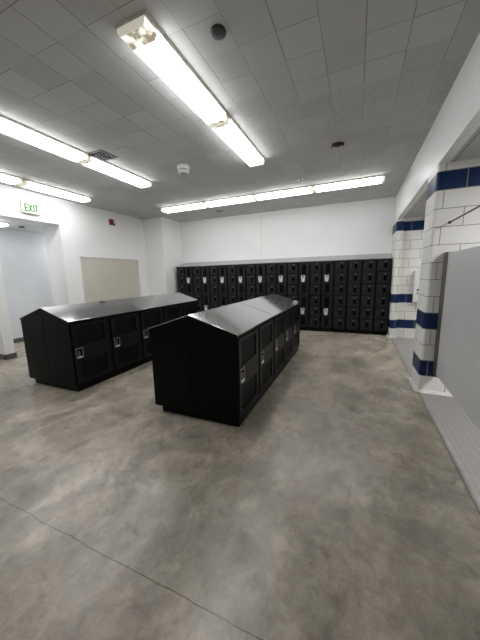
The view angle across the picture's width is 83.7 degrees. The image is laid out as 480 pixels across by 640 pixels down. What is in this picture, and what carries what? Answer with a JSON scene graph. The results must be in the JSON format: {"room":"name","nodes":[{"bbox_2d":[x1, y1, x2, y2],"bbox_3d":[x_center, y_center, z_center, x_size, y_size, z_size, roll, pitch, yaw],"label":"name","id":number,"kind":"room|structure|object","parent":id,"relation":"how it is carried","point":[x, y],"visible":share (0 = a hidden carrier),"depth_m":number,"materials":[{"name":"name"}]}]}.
{"room":"locker room","nodes":[
{"label":"locker room","id":0,"kind":"room"},
{"bbox_2d":[0,221,43,232],"bbox_3d":[-5.645,-1.966,4.929,1.020,0.100,10.280,3,10,23],"label":"ceiling","id":1,"kind":"structure","parent":0,"point":[14,226],"depth_m":6.24,"materials":[{"name":"white paint"}]},
{"bbox_2d":[0,221,8,226],"bbox_3d":[-5.092,-2.009,5.630,0.380,0.068,0.380,3,10,23],"label":"ceiling light","id":2,"kind":"object","parent":1,"relation":"attached to","point":[2,224],"visible":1,"depth_m":5.62,"materials":[{"name":"white plastic"}]},
{"bbox_2d":[0,228,53,338],"bbox_3d":[-6.036,-0.600,5.339,0.100,2.710,10.280,3,10,23],"label":"wall","id":3,"kind":"structure","parent":0,"point":[23,254],"depth_m":6.67,"materials":[{"name":"white paint"}]},
{"bbox_2d":[13,337,23,342],"bbox_3d":[-5.956,0.689,5.530,0.012,0.100,10.280,3,10,23],"label":"baseboard","id":4,"kind":"structure","parent":3,"relation":"attached to","point":[21,339],"depth_m":6.62,"materials":[{"name":"grey rubber"}]},
{"bbox_2d":[0,184,148,354],"bbox_3d":[-4.890,-0.820,4.800,0.570,3.269,10.280,3,10,23],"label":"wall","id":5,"kind":"structure","parent":0,"point":[72,230],"depth_m":6.27,"materials":[{"name":"white paint"}]},
{"bbox_2d":[0,352,16,359],"bbox_3d":[-5.030,0.816,4.641,0.582,0.100,9.364,3,10,23],"label":"baseboard","id":6,"kind":"structure","parent":5,"relation":"attached to","point":[12,355],"depth_m":5.20,"materials":[{"name":"grey rubber"}]},
{"bbox_2d":[19,201,40,214],"bbox_3d":[-4.222,-2.248,5.399,0.058,0.210,0.335,3,10,23],"label":"exit sign","id":7,"kind":"object","parent":5,"relation":"attached to","point":[26,207],"visible":1,"depth_m":5.37,"materials":[{"name":"beige plastic"}]},
{"bbox_2d":[80,256,140,302],"bbox_3d":[-3.450,-1.088,7.368,0.030,1.195,1.880,3,10,23],"label":"notice board","id":8,"kind":"object","parent":5,"relation":"attached to","point":[103,279],"visible":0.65,"depth_m":7.22,"materials":[{"name":"beige"}]},
{"bbox_2d":[109,219,116,225],"bbox_3d":[-3.411,-2.624,7.192,0.105,0.150,0.170,3,10,23],"label":"fire alarm","id":9,"kind":"object","parent":5,"relation":"attached to","point":[111,221],"visible":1,"depth_m":7.18,"materials":[{"name":"red plastic"}]},
{"bbox_2d":[143,217,182,295],"bbox_3d":[-2.440,-1.534,8.779,0.735,3.269,0.916,3,10,23],"label":"pillar","id":10,"kind":"structure","parent":0,"point":[162,236],"depth_m":8.34,"materials":[{"name":"white paint"}]},
{"bbox_2d":[0,330,479,639],"bbox_3d":[-2.154,0.972,3.918,8.488,0.100,10.480,3,10,23],"label":"floor","id":11,"kind":"structure","parent":0,"point":[338,508],"depth_m":1.72,"materials":[{"name":"concrete"}]},
{"bbox_2d":[19,293,197,391],"bbox_3d":[-2.050,0.149,5.090,1.062,1.136,3.103,3,10,23],"label":"lockers","id":12,"kind":"object","parent":11,"relation":"on","point":[78,347],"visible":0.8,"depth_m":3.87,"materials":[{"name":"black metal"}]},
{"bbox_2d":[177,267,185,294],"bbox_3d":[-1.761,-0.816,8.819,0.294,1.810,0.515,3,10,23],"label":"locker","id":13,"kind":"object","parent":11,"relation":"on","point":[180,270],"visible":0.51,"depth_m":8.51,"materials":[{"name":"black metal"}]},
{"bbox_2d":[185,267,193,297],"bbox_3d":[-1.489,-0.802,8.700,0.294,1.810,0.520,3,10,23],"label":"locker","id":14,"kind":"object","parent":11,"relation":"on","point":[188,270],"visible":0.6,"depth_m":8.40,"materials":[{"name":"black metal"}]},
{"bbox_2d":[176,253,392,266],"bbox_3d":[0.836,-1.658,7.538,6.028,0.150,0.512,3,10,23],"label":"locker top","id":15,"kind":"object","parent":14,"relation":"on","point":[385,255],"visible":0.73,"depth_m":7.21,"materials":[{"name":"black metal"}]},
{"bbox_2d":[193,266,202,311],"bbox_3d":[-1.216,-0.790,8.585,0.294,1.810,0.515,3,10,23],"label":"locker","id":16,"kind":"object","parent":11,"relation":"on","point":[197,284],"visible":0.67,"depth_m":8.31,"materials":[{"name":"black metal"}]},
{"bbox_2d":[201,266,210,310],"bbox_3d":[-0.945,-0.776,8.467,0.294,1.810,0.520,3,10,23],"label":"locker","id":17,"kind":"object","parent":11,"relation":"on","point":[205,273],"visible":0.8,"depth_m":8.20,"materials":[{"name":"black metal"}]},
{"bbox_2d":[209,266,218,308],"bbox_3d":[-0.672,-0.763,8.352,0.294,1.810,0.515,3,10,23],"label":"locker","id":18,"kind":"object","parent":11,"relation":"on","point":[214,281],"visible":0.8,"depth_m":8.08,"materials":[{"name":"black metal"}]},
{"bbox_2d":[218,265,227,306],"bbox_3d":[-0.401,-0.750,8.234,0.294,1.810,0.520,3,10,23],"label":"locker","id":19,"kind":"object","parent":11,"relation":"on","point":[222,269],"visible":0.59,"depth_m":7.96,"materials":[{"name":"black metal"}]},
{"bbox_2d":[148,294,300,426],"bbox_3d":[0.107,0.261,4.154,1.072,1.126,3.080,3,10,23],"label":"lockers","id":20,"kind":"object","parent":11,"relation":"on","point":[215,364],"visible":1,"depth_m":2.84,"materials":[{"name":"black metal"}]},
{"bbox_2d":[227,265,236,304],"bbox_3d":[-0.128,-0.737,8.119,0.294,1.810,0.515,3,10,23],"label":"locker","id":21,"kind":"object","parent":11,"relation":"on","point":[231,269],"visible":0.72,"depth_m":7.84,"materials":[{"name":"black metal"}]},
{"bbox_2d":[236,264,246,302],"bbox_3d":[0.143,-0.724,8.001,0.294,1.810,0.520,3,10,23],"label":"locker","id":22,"kind":"object","parent":11,"relation":"on","point":[240,269],"visible":0.46,"depth_m":7.71,"materials":[{"name":"black metal"}]},
{"bbox_2d":[246,264,255,299],"bbox_3d":[0.416,-0.711,7.886,0.294,1.810,0.515,3,10,23],"label":"locker","id":23,"kind":"object","parent":11,"relation":"on","point":[250,268],"visible":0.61,"depth_m":7.59,"materials":[{"name":"black metal"}]},
{"bbox_2d":[256,264,265,297],"bbox_3d":[0.687,-0.697,7.768,0.294,1.810,0.520,3,10,23],"label":"locker","id":24,"kind":"object","parent":11,"relation":"on","point":[260,268],"visible":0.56,"depth_m":7.47,"materials":[{"name":"black metal"}]},
{"bbox_2d":[266,263,275,294],"bbox_3d":[0.960,-0.684,7.653,0.294,1.810,0.515,3,10,23],"label":"locker","id":25,"kind":"object","parent":11,"relation":"on","point":[271,267],"visible":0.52,"depth_m":7.35,"materials":[{"name":"black metal"}]},
{"bbox_2d":[276,263,286,297],"bbox_3d":[1.231,-0.671,7.535,0.294,1.810,0.520,3,10,23],"label":"locker","id":26,"kind":"object","parent":11,"relation":"on","point":[281,268],"visible":0.51,"depth_m":7.24,"materials":[{"name":"black metal"}]},
{"bbox_2d":[287,262,297,300],"bbox_3d":[1.504,-0.658,7.420,0.294,1.810,0.515,3,10,23],"label":"locker","id":27,"kind":"object","parent":11,"relation":"on","point":[292,268],"visible":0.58,"depth_m":7.13,"materials":[{"name":"black metal"}]},
{"bbox_2d":[298,262,309,330],"bbox_3d":[1.775,-0.645,7.302,0.294,1.810,0.520,3,10,23],"label":"locker","id":28,"kind":"object","parent":11,"relation":"on","point":[303,267],"visible":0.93,"depth_m":7.06,"materials":[{"name":"black metal"}]},
{"bbox_2d":[309,261,321,330],"bbox_3d":[2.048,-0.632,7.187,0.294,1.810,0.515,3,10,23],"label":"locker","id":29,"kind":"object","parent":11,"relation":"on","point":[315,267],"visible":0.97,"depth_m":6.96,"materials":[{"name":"black metal"}]},
{"bbox_2d":[320,261,333,331],"bbox_3d":[2.319,-0.618,7.069,0.294,1.810,0.520,3,10,23],"label":"locker","id":30,"kind":"object","parent":11,"relation":"on","point":[327,284],"visible":0.97,"depth_m":6.84,"materials":[{"name":"black metal"}]},
{"bbox_2d":[332,260,347,332],"bbox_3d":[2.601,-0.605,6.950,0.314,1.810,0.515,3,10,23],"label":"locker","id":31,"kind":"object","parent":11,"relation":"on","point":[340,267],"visible":0.99,"depth_m":6.72,"materials":[{"name":"black metal"}]},
{"bbox_2d":[345,260,361,333],"bbox_3d":[2.892,-0.591,6.826,0.314,1.810,0.515,3,10,23],"label":"locker","id":32,"kind":"object","parent":11,"relation":"on","point":[354,276],"visible":1,"depth_m":6.60,"materials":[{"name":"black metal"}]},
{"bbox_2d":[359,259,376,333],"bbox_3d":[3.182,-0.577,6.701,0.314,1.810,0.515,3,10,23],"label":"locker","id":33,"kind":"object","parent":11,"relation":"on","point":[369,267],"visible":0.97,"depth_m":6.48,"materials":[{"name":"black metal"}]},
{"bbox_2d":[373,259,392,334],"bbox_3d":[3.473,-0.563,6.577,0.314,1.810,0.515,3,10,23],"label":"locker","id":34,"kind":"object","parent":11,"relation":"on","point":[384,266],"visible":0.98,"depth_m":6.35,"materials":[{"name":"black metal"}]},
{"bbox_2d":[0,0,479,221],"bbox_3d":[-1.714,-2.326,3.148,7.568,0.100,10.480,3,10,23],"label":"ceiling","id":35,"kind":"structure","parent":0,"point":[299,78],"depth_m":2.62,"materials":[{"name":"tile"}]},
{"bbox_2d":[0,172,21,184],"bbox_3d":[-4.178,-2.346,4.166,0.276,0.084,1.278,3,10,23],"label":"fluorescent light","id":36,"kind":"object","parent":35,"relation":"attached to","point":[4,177],"visible":1,"depth_m":4.57,"materials":[{"name":"beige plastic"}]},
{"bbox_2d":[0,114,88,162],"bbox_3d":[-2.537,-2.241,3.307,0.276,0.084,1.278,3,10,23],"label":"fluorescent light","id":37,"kind":"object","parent":35,"relation":"attached to","point":[8,126],"visible":1,"depth_m":3.30,"materials":[{"name":"beige plastic"}]},
{"bbox_2d":[18,179,90,202],"bbox_3d":[-3.649,-2.558,5.378,0.276,0.084,1.278,3,10,23],"label":"fluorescent light","id":38,"kind":"object","parent":35,"relation":"attached to","point":[26,183],"visible":0.93,"depth_m":5.23,"materials":[{"name":"beige plastic"}]},
{"bbox_2d":[88,149,116,160],"bbox_3d":[-2.011,-2.389,3.908,0.294,0.012,0.294,3,10,23],"label":"ceiling vent","id":39,"kind":"object","parent":35,"relation":"in","point":[101,154],"visible":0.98,"depth_m":3.89,"materials":[{"name":"grey plastic"}]},
{"bbox_2d":[79,155,151,187],"bbox_3d":[-2.019,-2.448,4.492,0.276,0.084,1.278,3,10,23],"label":"fluorescent light","id":40,"kind":"object","parent":35,"relation":"attached to","point":[93,162],"visible":0.86,"depth_m":4.35,"materials":[{"name":"beige plastic"}]},
{"bbox_2d":[111,146,141,158],"bbox_3d":[-1.621,-2.387,3.827,0.300,0.006,0.280,3,10,23],"label":"access panel","id":41,"kind":"object","parent":35,"relation":"attached to","point":[126,152],"visible":1,"depth_m":3.81,"materials":[{"name":"grey metal"}]},
{"bbox_2d":[115,9,227,125],"bbox_3d":[-0.507,-2.141,2.427,0.276,0.084,1.278,3,10,23],"label":"fluorescent light","id":42,"kind":"object","parent":35,"relation":"attached to","point":[140,31],"visible":1,"depth_m":2.16,"materials":[{"name":"white plastic"}]},
{"bbox_2d":[177,164,188,176],"bbox_3d":[-0.914,-2.408,4.343,0.192,0.164,0.192,3,10,23],"label":"dome camera","id":43,"kind":"object","parent":35,"relation":"attached to","point":[183,169],"visible":1,"depth_m":4.28,"materials":[{"name":"white plastic"}]},
{"bbox_2d":[160,201,206,212],"bbox_3d":[-1.411,-2.841,6.783,1.278,0.084,0.276,3,10,23],"label":"fluorescent light","id":44,"kind":"object","parent":35,"relation":"attached to","point":[197,205],"visible":0.82,"depth_m":6.71,"materials":[{"name":"beige plastic"}]},
{"bbox_2d":[210,24,225,40],"bbox_3d":[-0.158,-2.101,1.961,0.116,0.027,0.116,3,10,23],"label":"ceiling speaker","id":45,"kind":"object","parent":35,"relation":"attached to","point":[218,31],"visible":1,"depth_m":1.94,"materials":[{"name":"grey plastic"}]},
{"bbox_2d":[212,28,224,39],"bbox_3d":[-0.158,-2.090,1.963,0.104,0.005,0.104,3,10,23],"label":"grille","id":46,"kind":"object","parent":45,"relation":"attached to","point":[217,33],"depth_m":1.95,"materials":[{"name":"grey plastic"}]},
{"bbox_2d":[203,194,256,206],"bbox_3d":[-0.235,-2.784,6.279,1.278,0.084,0.276,3,10,23],"label":"fluorescent light","id":47,"kind":"object","parent":35,"relation":"attached to","point":[244,198],"visible":0.84,"depth_m":6.19,"materials":[{"name":"beige plastic"}]},
{"bbox_2d":[210,114,264,166],"bbox_3d":[0.011,-2.348,3.612,0.276,0.084,1.278,3,10,23],"label":"fluorescent light","id":48,"kind":"object","parent":35,"relation":"attached to","point":[229,131],"visible":0.86,"depth_m":3.44,"materials":[{"name":"white plastic"}]},
{"bbox_2d":[254,185,314,200],"bbox_3d":[0.940,-2.727,5.776,1.278,0.084,0.276,3,10,23],"label":"fluorescent light","id":49,"kind":"object","parent":35,"relation":"attached to","point":[304,189],"visible":0.88,"depth_m":5.69,"materials":[{"name":"beige plastic"}]},
{"bbox_2d":[331,142,343,149],"bbox_3d":[1.362,-2.423,3.733,0.168,0.037,0.168,3,10,23],"label":"detector","id":50,"kind":"object","parent":35,"relation":"attached to","point":[337,145],"visible":1,"depth_m":3.74,"materials":[{"name":"red plastic"}]},
{"bbox_2d":[313,174,384,191],"bbox_3d":[2.115,-2.671,5.272,1.278,0.084,0.276,3,10,23],"label":"fluorescent light","id":51,"kind":"object","parent":35,"relation":"attached to","point":[377,179],"visible":1,"depth_m":5.18,"materials":[{"name":"beige plastic"}]},
{"bbox_2d":[180,197,395,263],"bbox_3d":[-0.094,-1.510,8.320,8.588,3.269,0.100,3,10,23],"label":"wall","id":52,"kind":"structure","parent":0,"point":[365,226],"depth_m":7.40,"materials":[{"name":"white paint"}]},
{"bbox_2d":[386,217,404,337],"bbox_3d":[3.623,-0.957,6.321,0.174,2.664,0.754,3,10,23],"label":"pillar","id":53,"kind":"structure","parent":0,"point":[398,225],"depth_m":6.04,"materials":[{"name":"tile"}]},
{"bbox_2d":[396,216,424,337],"bbox_3d":[4.765,-0.912,5.891,2.364,2.665,0.644,3,10,23],"label":"tiled wall","id":54,"kind":"structure","parent":0,"point":[413,233],"depth_m":5.99,"materials":[{"name":"tile"}]},
{"bbox_2d":[412,270,419,301],"bbox_3d":[3.977,-0.738,5.883,0.280,0.700,0.108,3,10,23],"label":"wall dispenser","id":55,"kind":"object","parent":54,"relation":"attached to","point":[417,272],"visible":0.48,"depth_m":5.89,"materials":[{"name":"white plastic"}]},
{"bbox_2d":[390,338,479,513],"bbox_3d":[1.630,1.214,1.921,0.055,0.106,9.780,3,10,23],"label":"trim","id":56,"kind":"structure","parent":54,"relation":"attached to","point":[474,494],"depth_m":2.27,"materials":[{"name":"tile"}]},
{"bbox_2d":[393,337,479,494],"bbox_3d":[2.931,1.217,1.740,2.477,0.102,10.480,3,10,23],"label":"floor","id":57,"kind":"structure","parent":0,"point":[462,433],"depth_m":2.62,"materials":[{"name":"tile"}]},
{"bbox_2d":[394,33,479,220],"bbox_3d":[1.722,-1.813,1.737,0.100,0.604,10.280,3,10,23],"label":"wall","id":58,"kind":"structure","parent":0,"point":[458,118],"depth_m":2.66,"materials":[{"name":"white paint"}]},
{"bbox_2d":[404,126,479,217],"bbox_3d":[2.891,-1.509,1.280,2.432,0.100,10.280,3,10,23],"label":"ceiling","id":59,"kind":"structure","parent":0,"point":[472,151],"depth_m":2.78,"materials":[{"name":"white paint"}]},
{"bbox_2d":[408,158,479,396],"bbox_3d":[3.398,-0.385,2.889,2.466,2.665,0.484,3,10,23],"label":"tiled wall","id":60,"kind":"structure","parent":0,"point":[453,189],"depth_m":3.08,"materials":[{"name":"tile"}]},
{"bbox_2d":[432,246,479,430],"bbox_3d":[1.854,0.106,1.982,0.049,2.058,2.598,3,10,23],"label":"partition","id":61,"kind":"structure","parent":60,"relation":"attached to","point":[456,363],"depth_m":2.51,"materials":[{"name":"grey"}]},
{"bbox_2d":[448,205,479,223],"bbox_3d":[1.788,-0.868,1.724,0.032,0.032,2.809,3,10,23],"label":"curtain rod","id":62,"kind":"object","parent":60,"relation":"attached to","point":[478,206],"visible":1,"depth_m":2.57,"materials":[{"name":"grey metal"}]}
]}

